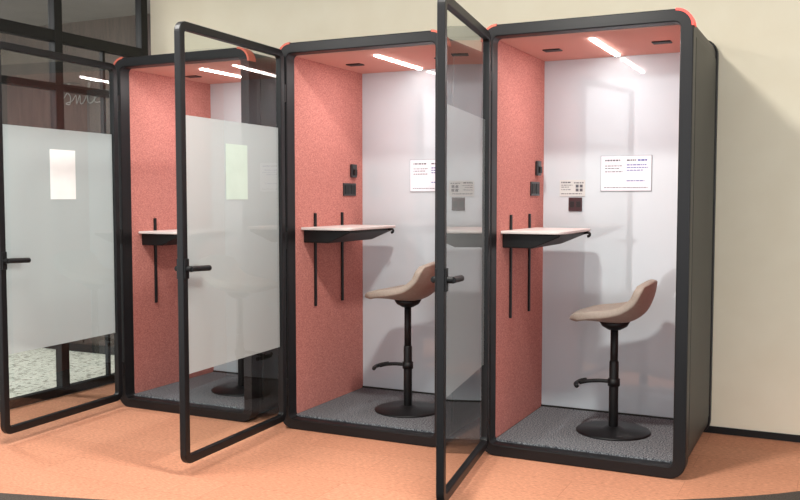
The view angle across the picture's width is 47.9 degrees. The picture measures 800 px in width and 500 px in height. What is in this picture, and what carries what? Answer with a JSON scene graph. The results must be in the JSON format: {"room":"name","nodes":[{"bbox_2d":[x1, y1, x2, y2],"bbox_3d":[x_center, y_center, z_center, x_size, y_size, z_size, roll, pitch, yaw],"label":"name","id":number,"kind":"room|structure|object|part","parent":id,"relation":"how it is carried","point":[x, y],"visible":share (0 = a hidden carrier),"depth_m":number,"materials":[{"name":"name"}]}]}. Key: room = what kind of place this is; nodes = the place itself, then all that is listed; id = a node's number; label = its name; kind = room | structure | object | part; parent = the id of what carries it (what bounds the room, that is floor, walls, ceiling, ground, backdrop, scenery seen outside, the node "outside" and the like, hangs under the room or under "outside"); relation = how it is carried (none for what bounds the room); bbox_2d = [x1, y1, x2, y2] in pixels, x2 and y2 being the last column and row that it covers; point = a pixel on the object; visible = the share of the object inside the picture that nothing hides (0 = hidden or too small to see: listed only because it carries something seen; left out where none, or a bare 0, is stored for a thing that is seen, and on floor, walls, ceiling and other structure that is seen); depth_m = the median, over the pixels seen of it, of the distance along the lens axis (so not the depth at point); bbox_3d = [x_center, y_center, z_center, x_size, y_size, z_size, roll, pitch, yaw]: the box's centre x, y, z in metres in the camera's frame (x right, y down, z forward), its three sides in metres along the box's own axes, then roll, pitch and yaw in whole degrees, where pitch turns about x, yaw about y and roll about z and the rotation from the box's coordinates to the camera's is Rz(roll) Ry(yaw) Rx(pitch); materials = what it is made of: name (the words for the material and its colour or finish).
{"room":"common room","nodes":[
{"label":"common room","id":0,"kind":"room"},
{"bbox_2d":[8,348,114,406],"bbox_3d":[-5.307,1.109,5.744,4.780,0.100,9.500,2,4,26],"label":"floor","id":1,"kind":"structure","parent":0,"point":[30,371],"depth_m":7.31,"materials":[{"name":"white stone"}]},
{"bbox_2d":[44,333,113,354],"bbox_3d":[-3.238,0.449,8.454,2.300,0.900,0.475,2,4,26],"label":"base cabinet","id":2,"kind":"object","parent":1,"relation":"on","point":[94,344],"visible":0.09,"depth_m":8.03,"materials":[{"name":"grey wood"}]},
{"bbox_3d":[-2.563,0.442,7.886,0.550,0.780,0.018,2,4,26],"label":"door","id":3,"kind":"part","parent":2,"relation":"part of","materials":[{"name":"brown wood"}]},
{"bbox_2d":[0,0,149,25],"bbox_3d":[-5.334,-2.036,5.572,4.720,0.100,9.500,2,4,26],"label":"ceiling","id":4,"kind":"structure","parent":0,"point":[32,12],"depth_m":8.00,"materials":[{"name":"white paint"}]},
{"bbox_2d":[0,14,150,133],"bbox_3d":[-3.666,-0.658,8.962,4.830,3.050,0.100,2,4,26],"label":"wall","id":5,"kind":"structure","parent":0,"point":[21,106],"depth_m":8.61,"materials":[{"name":"brown wood"}]},
{"bbox_2d":[64,82,99,104],"bbox_3d":[-3.012,-1.484,8.530,0.703,0.206,0.010,2,4,26],"label":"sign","id":6,"kind":"structure","parent":5,"relation":"attached to","point":[89,83],"depth_m":8.54,"materials":[{"name":"grey"}]},
{"bbox_2d":[0,383,799,499],"bbox_3d":[-0.249,1.120,4.711,5.220,0.001,2.970,2,4,26],"label":"floor","id":7,"kind":"structure","parent":0,"point":[115,450],"depth_m":4.65,"materials":[{"name":"orange carpet"}]},
{"bbox_2d":[0,41,278,433],"bbox_3d":[-1.401,-0.092,5.707,1.086,2.303,2.021,2,4,26],"label":"booth","id":8,"kind":"object","parent":7,"relation":"on","point":[80,268],"visible":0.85,"depth_m":5.75,"materials":[{"name":"black metal"}]},
{"bbox_3d":[-2.158,0.057,5.064,0.048,0.100,0.170,1,4,22],"label":"handle","id":9,"kind":"part","parent":8,"relation":"part of","materials":[{"name":"black metal"}]},
{"bbox_3d":[-2.041,-0.081,5.451,0.036,2.200,1.000,1,4,22],"label":"door","id":10,"kind":"part","parent":8,"relation":"part of","materials":[{"name":"black metal"}]},
{"bbox_2d":[50,149,75,198],"bbox_3d":[-2.035,-0.455,5.437,0.001,0.297,0.210,1,4,22],"label":"paper sheet","id":11,"kind":"object","parent":8,"relation":"attached to","point":[62,162],"visible":1,"depth_m":5.43,"materials":[{"name":"white paper"}]},
{"bbox_2d":[139,218,176,302],"bbox_3d":[-1.460,0.069,6.275,0.365,0.585,0.630,2,4,26],"label":"desk","id":12,"kind":"object","parent":8,"relation":"attached to","point":[156,237],"visible":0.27,"depth_m":6.05,"materials":[{"name":"black metal"}]},
{"bbox_3d":[-1.686,0.072,6.213,0.012,0.585,0.022,2,4,26],"label":"rail","id":13,"kind":"part","parent":12,"relation":"part of","materials":[{"name":"black metal"}]},
{"bbox_3d":[-1.170,-1.214,6.116,0.960,0.025,0.855,2,4,26],"label":"ceiling panel","id":14,"kind":"part","parent":8,"relation":"part of","materials":[{"name":"pink fabric"}]},
{"bbox_3d":[-1.377,-0.094,5.757,1.080,2.300,0.090,2,4,26],"label":"frame","id":15,"kind":"part","parent":8,"relation":"part of","materials":[{"name":"black metal"}]},
{"bbox_2d":[185,75,201,77],"bbox_3d":[-1.441,-1.207,6.269,0.100,0.007,0.070,2,4,26],"label":"vent","id":16,"kind":"object","parent":8,"relation":"attached to","point":[188,76],"depth_m":6.24,"materials":[{"name":"black metal"}]},
{"bbox_3d":[-0.985,0.931,6.623,0.960,0.011,0.010,2,4,26],"label":"skirting","id":17,"kind":"part","parent":8,"relation":"part of","materials":[{"name":"black"}]},
{"bbox_3d":[-0.977,-0.144,6.576,0.960,2.165,0.025,2,4,26],"label":"panel","id":18,"kind":"part","parent":8,"relation":"part of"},
{"bbox_2d":[211,358,243,395],"bbox_3d":[-1.087,0.496,6.157,0.444,0.933,0.451,2,4,26],"label":"bar stool","id":19,"kind":"object","parent":8,"relation":"on","point":[230,389],"visible":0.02,"depth_m":6.15,"materials":[{"name":"black metal"}]},
{"bbox_3d":[-0.691,-0.105,5.951,0.010,2.060,0.780,2,4,26],"label":"panel","id":20,"kind":"part","parent":8,"relation":"part of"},
{"bbox_2d":[174,21,468,462],"bbox_3d":[-0.245,-0.059,5.145,1.086,2.303,2.021,2,4,26],"label":"booth","id":21,"kind":"object","parent":7,"relation":"on","point":[244,268],"visible":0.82,"depth_m":5.41,"materials":[{"name":"black metal"}]},
{"bbox_3d":[-1.010,0.090,4.505,0.048,0.100,0.170,1,4,23],"label":"handle","id":22,"kind":"part","parent":21,"relation":"part of","materials":[{"name":"black metal"}]},
{"bbox_3d":[-0.890,-0.048,4.891,0.036,2.200,1.000,1,4,23],"label":"door","id":23,"kind":"part","parent":21,"relation":"part of","materials":[{"name":"black metal"}]},
{"bbox_2d":[226,144,247,199],"bbox_3d":[-0.884,-0.422,4.878,0.001,0.297,0.210,1,4,23],"label":"paper sheet","id":24,"kind":"object","parent":21,"relation":"attached to","point":[236,155],"visible":1,"depth_m":4.87,"materials":[{"name":"white paper"}]},
{"bbox_2d":[301,212,395,305],"bbox_3d":[-0.304,0.057,5.710,0.365,0.585,0.630,2,4,26],"label":"desk","id":25,"kind":"object","parent":21,"relation":"attached to","point":[342,233],"visible":1,"depth_m":5.61,"materials":[{"name":"black"}]},
{"bbox_3d":[-0.530,0.061,5.648,0.012,0.585,0.022,2,4,26],"label":"rail","id":26,"kind":"part","parent":25,"relation":"part of","materials":[{"name":"black metal"}]},
{"bbox_3d":[-0.381,0.043,5.954,0.012,0.585,0.022,2,4,26],"label":"rail","id":27,"kind":"part","parent":25,"relation":"part of","materials":[{"name":"black metal"}]},
{"bbox_2d":[343,183,355,195],"bbox_3d":[-0.336,-0.405,6.022,0.011,0.084,0.170,2,4,26],"label":"switch plate","id":28,"kind":"object","parent":21,"relation":"attached to","point":[349,189],"visible":1,"depth_m":6.01,"materials":[{"name":"black plastic"}]},
{"bbox_2d":[350,164,356,177],"bbox_3d":[-0.308,-0.532,6.051,0.030,0.090,0.070,2,4,26],"label":"wall phone","id":29,"kind":"object","parent":21,"relation":"attached to","point":[353,167],"visible":1,"depth_m":6.03,"materials":[{"name":"black plastic"}]},
{"bbox_2d":[346,63,363,66],"bbox_3d":[-0.285,-1.174,5.707,0.100,0.007,0.070,2,4,26],"label":"vent","id":30,"kind":"object","parent":21,"relation":"attached to","point":[347,64],"depth_m":5.68,"materials":[{"name":"black metal"}]},
{"bbox_3d":[-0.013,-1.181,5.555,0.960,0.025,0.855,2,4,26],"label":"ceiling panel","id":31,"kind":"part","parent":21,"relation":"part of","materials":[{"name":"pink fabric"}]},
{"bbox_3d":[-0.220,-0.060,5.195,1.080,2.300,0.090,2,4,26],"label":"frame","id":32,"kind":"part","parent":21,"relation":"part of","materials":[{"name":"black metal"}]},
{"bbox_3d":[0.171,0.964,6.061,0.960,0.011,0.010,2,4,26],"label":"skirting","id":33,"kind":"part","parent":21,"relation":"part of","materials":[{"name":"black"}]},
{"bbox_3d":[0.179,-0.111,6.014,0.960,2.165,0.025,2,4,26],"label":"panel","id":34,"kind":"part","parent":21,"relation":"part of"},
{"bbox_2d":[365,262,434,417],"bbox_3d":[0.048,0.530,5.573,0.444,0.933,0.451,2,4,26],"label":"bar stool","id":35,"kind":"object","parent":21,"relation":"on","point":[409,295],"visible":0.85,"depth_m":5.50,"materials":[{"name":"black metal"}]},
{"bbox_3d":[0.050,0.186,5.551,0.441,0.250,0.462,2,4,26],"label":"seat","id":36,"kind":"part","parent":35,"relation":"part of","materials":[{"name":"beige leather"}]},
{"bbox_3d":[0.048,0.329,5.561,0.170,0.046,0.170,2,4,26],"label":"seat mount","id":37,"kind":"part","parent":35,"relation":"part of","materials":[{"name":"black metal"}]},
{"bbox_2d":[410,159,434,191],"bbox_3d":[0.204,-0.493,5.961,0.306,0.216,0.007,2,4,26],"label":"notice","id":38,"kind":"object","parent":21,"relation":"attached to","point":[422,171],"visible":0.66,"depth_m":5.98,"materials":[{"name":"white paper"}]},
{"bbox_3d":[0.465,-0.072,5.389,0.010,2.060,0.780,2,4,26],"label":"panel","id":39,"kind":"part","parent":21,"relation":"part of","materials":[{"name":"clear glass"}]},
{"bbox_2d":[431,0,718,499],"bbox_3d":[0.914,-0.026,4.588,1.086,2.303,2.011,2,4,26],"label":"booth","id":40,"kind":"object","parent":7,"relation":"on","point":[566,94],"visible":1,"depth_m":5.18,"materials":[{"name":"black metal"}]},
{"bbox_3d":[0.166,0.124,3.937,0.030,0.100,0.170,1,4,17],"label":"handle","id":41,"kind":"part","parent":40,"relation":"part of","materials":[{"name":"black metal"}]},
{"bbox_3d":[0.238,0.125,3.915,0.048,0.100,0.170,1,4,17],"label":"handle","id":42,"kind":"part","parent":40,"relation":"part of","materials":[{"name":"black metal"}]},
{"bbox_3d":[0.317,-0.013,4.311,0.036,2.200,1.000,1,4,17],"label":"door","id":43,"kind":"part","parent":40,"relation":"part of","materials":[{"name":"clear glass"}]},
{"bbox_3d":[0.317,-0.013,4.311,0.001,2.140,0.940,1,4,17],"label":"glass pane","id":44,"kind":"part","parent":40,"relation":"part of","materials":[{"name":"clear glass"}]},
{"bbox_2d":[530,182,539,195],"bbox_3d":[0.821,-0.372,5.460,0.011,0.084,0.170,2,4,26],"label":"switch plate","id":45,"kind":"object","parent":40,"relation":"attached to","point":[534,186],"visible":1,"depth_m":5.44,"materials":[{"name":"black plastic"}]},
{"bbox_2d":[535,161,541,175],"bbox_3d":[0.849,-0.498,5.489,0.030,0.090,0.070,2,4,26],"label":"wall phone","id":46,"kind":"object","parent":40,"relation":"attached to","point":[538,169],"visible":1,"depth_m":5.46,"materials":[{"name":"black plastic"}]},
{"bbox_2d":[501,214,590,317],"bbox_3d":[0.853,0.090,5.149,0.365,0.585,0.630,2,4,26],"label":"desk","id":47,"kind":"object","parent":40,"relation":"attached to","point":[530,238],"visible":1,"depth_m":4.96,"materials":[{"name":"laminate"}]},
{"bbox_3d":[0.626,0.094,5.087,0.012,0.585,0.022,2,4,26],"label":"rail","id":48,"kind":"part","parent":47,"relation":"part of","materials":[{"name":"black metal"}]},
{"bbox_3d":[0.775,0.076,5.392,0.012,0.585,0.022,2,4,26],"label":"rail","id":49,"kind":"part","parent":47,"relation":"part of","materials":[{"name":"black metal"}]},
{"bbox_2d":[542,48,562,51],"bbox_3d":[0.872,-1.141,5.145,0.100,0.007,0.070,2,4,26],"label":"vent","id":50,"kind":"object","parent":40,"relation":"attached to","point":[547,49],"depth_m":5.13,"materials":[{"name":"black metal"}]},
{"bbox_2d":[560,180,584,195],"bbox_3d":[1.063,-0.382,5.550,0.160,0.100,0.005,2,4,26],"label":"card","id":51,"kind":"object","parent":40,"relation":"attached to","point":[567,187],"visible":1,"depth_m":5.55,"materials":[{"name":"grey paper"}]},
{"bbox_2d":[568,197,581,210],"bbox_3d":[1.080,-0.281,5.544,0.084,0.084,0.011,2,4,26],"label":"wall socket","id":52,"kind":"object","parent":40,"relation":"attached to","point":[575,203],"visible":1,"depth_m":5.54,"materials":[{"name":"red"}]},
{"bbox_3d":[0.936,-0.027,4.633,1.080,2.300,0.090,2,4,26],"label":"frame","id":53,"kind":"part","parent":40,"relation":"part of","materials":[{"name":"black metal"}]},
{"bbox_3d":[1.143,-1.148,4.993,0.960,0.025,0.855,2,4,26],"label":"ceiling panel","id":54,"kind":"part","parent":40,"relation":"part of","materials":[{"name":"pink fabric"}]},
{"bbox_3d":[1.328,0.997,5.500,0.960,0.011,0.010,2,4,26],"label":"skirting","id":55,"kind":"part","parent":40,"relation":"part of","materials":[{"name":"black"}]},
{"bbox_3d":[1.335,-0.078,5.452,0.960,2.165,0.025,2,4,26],"label":"panel","id":56,"kind":"part","parent":40,"relation":"part of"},
{"bbox_2d":[569,279,657,440],"bbox_3d":[1.204,0.593,5.063,0.444,0.868,0.451,2,4,26],"label":"bar stool","id":57,"kind":"object","parent":40,"relation":"on","point":[614,317],"visible":1,"depth_m":5.01,"materials":[{"name":"beige leather"}]},
{"bbox_3d":[1.207,0.281,5.043,0.441,0.250,0.462,2,4,26],"label":"seat","id":58,"kind":"part","parent":57,"relation":"part of","materials":[{"name":"beige leather"}]},
{"bbox_3d":[1.205,0.424,5.053,0.170,0.046,0.170,2,4,26],"label":"seat mount","id":59,"kind":"part","parent":57,"relation":"part of","materials":[{"name":"black metal"}]},
{"bbox_2d":[600,155,651,190],"bbox_3d":[1.356,-0.460,5.401,0.306,0.216,0.007,2,4,26],"label":"notice","id":60,"kind":"object","parent":40,"relation":"attached to","point":[618,172],"visible":1,"depth_m":5.40,"materials":[{"name":"white paper"}]},
{"bbox_3d":[1.343,-0.077,5.468,1.080,2.300,0.050,2,4,26],"label":"frame","id":61,"kind":"part","parent":40,"relation":"part of","materials":[{"name":"black metal"}]},
{"bbox_2d":[652,40,671,44],"bbox_3d":[1.420,-1.125,4.878,0.100,0.007,0.070,2,4,26],"label":"vent","id":62,"kind":"object","parent":40,"relation":"attached to","point":[654,42],"depth_m":4.86,"materials":[{"name":"black metal"}]},
{"bbox_3d":[1.621,-0.039,4.828,0.010,2.060,0.780,2,4,26],"label":"panel","id":63,"kind":"part","parent":40,"relation":"part of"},
{"bbox_2d":[0,491,799,499],"bbox_3d":[0.554,1.292,1.795,9.220,0.001,7.520,2,4,26],"label":"floor","id":64,"kind":"structure","parent":0,"point":[795,495],"depth_m":4.18,"materials":[{"name":"carpet"}]},
{"bbox_2d":[150,0,799,434],"bbox_3d":[2.225,-0.432,5.134,9.220,3.050,0.120,2,4,26],"label":"wall","id":65,"kind":"structure","parent":0,"point":[756,357],"depth_m":5.21,"materials":[{"name":"beige paint"}]},
{"bbox_2d":[0,0,147,408],"bbox_3d":[-3.077,-0.415,4.840,0.062,3.050,4.990,2,4,26],"label":"window","id":66,"kind":"structure","parent":65,"relation":"in","point":[54,34],"depth_m":6.30,"materials":[{"name":"black metal"}]},
{"bbox_2d":[704,426,799,442],"bbox_3d":[2.196,1.073,5.163,9.220,0.040,0.012,2,4,26],"label":"baseboard","id":67,"kind":"structure","parent":65,"relation":"attached to","point":[711,429],"depth_m":5.22,"materials":[{"name":"black"}]}
]}

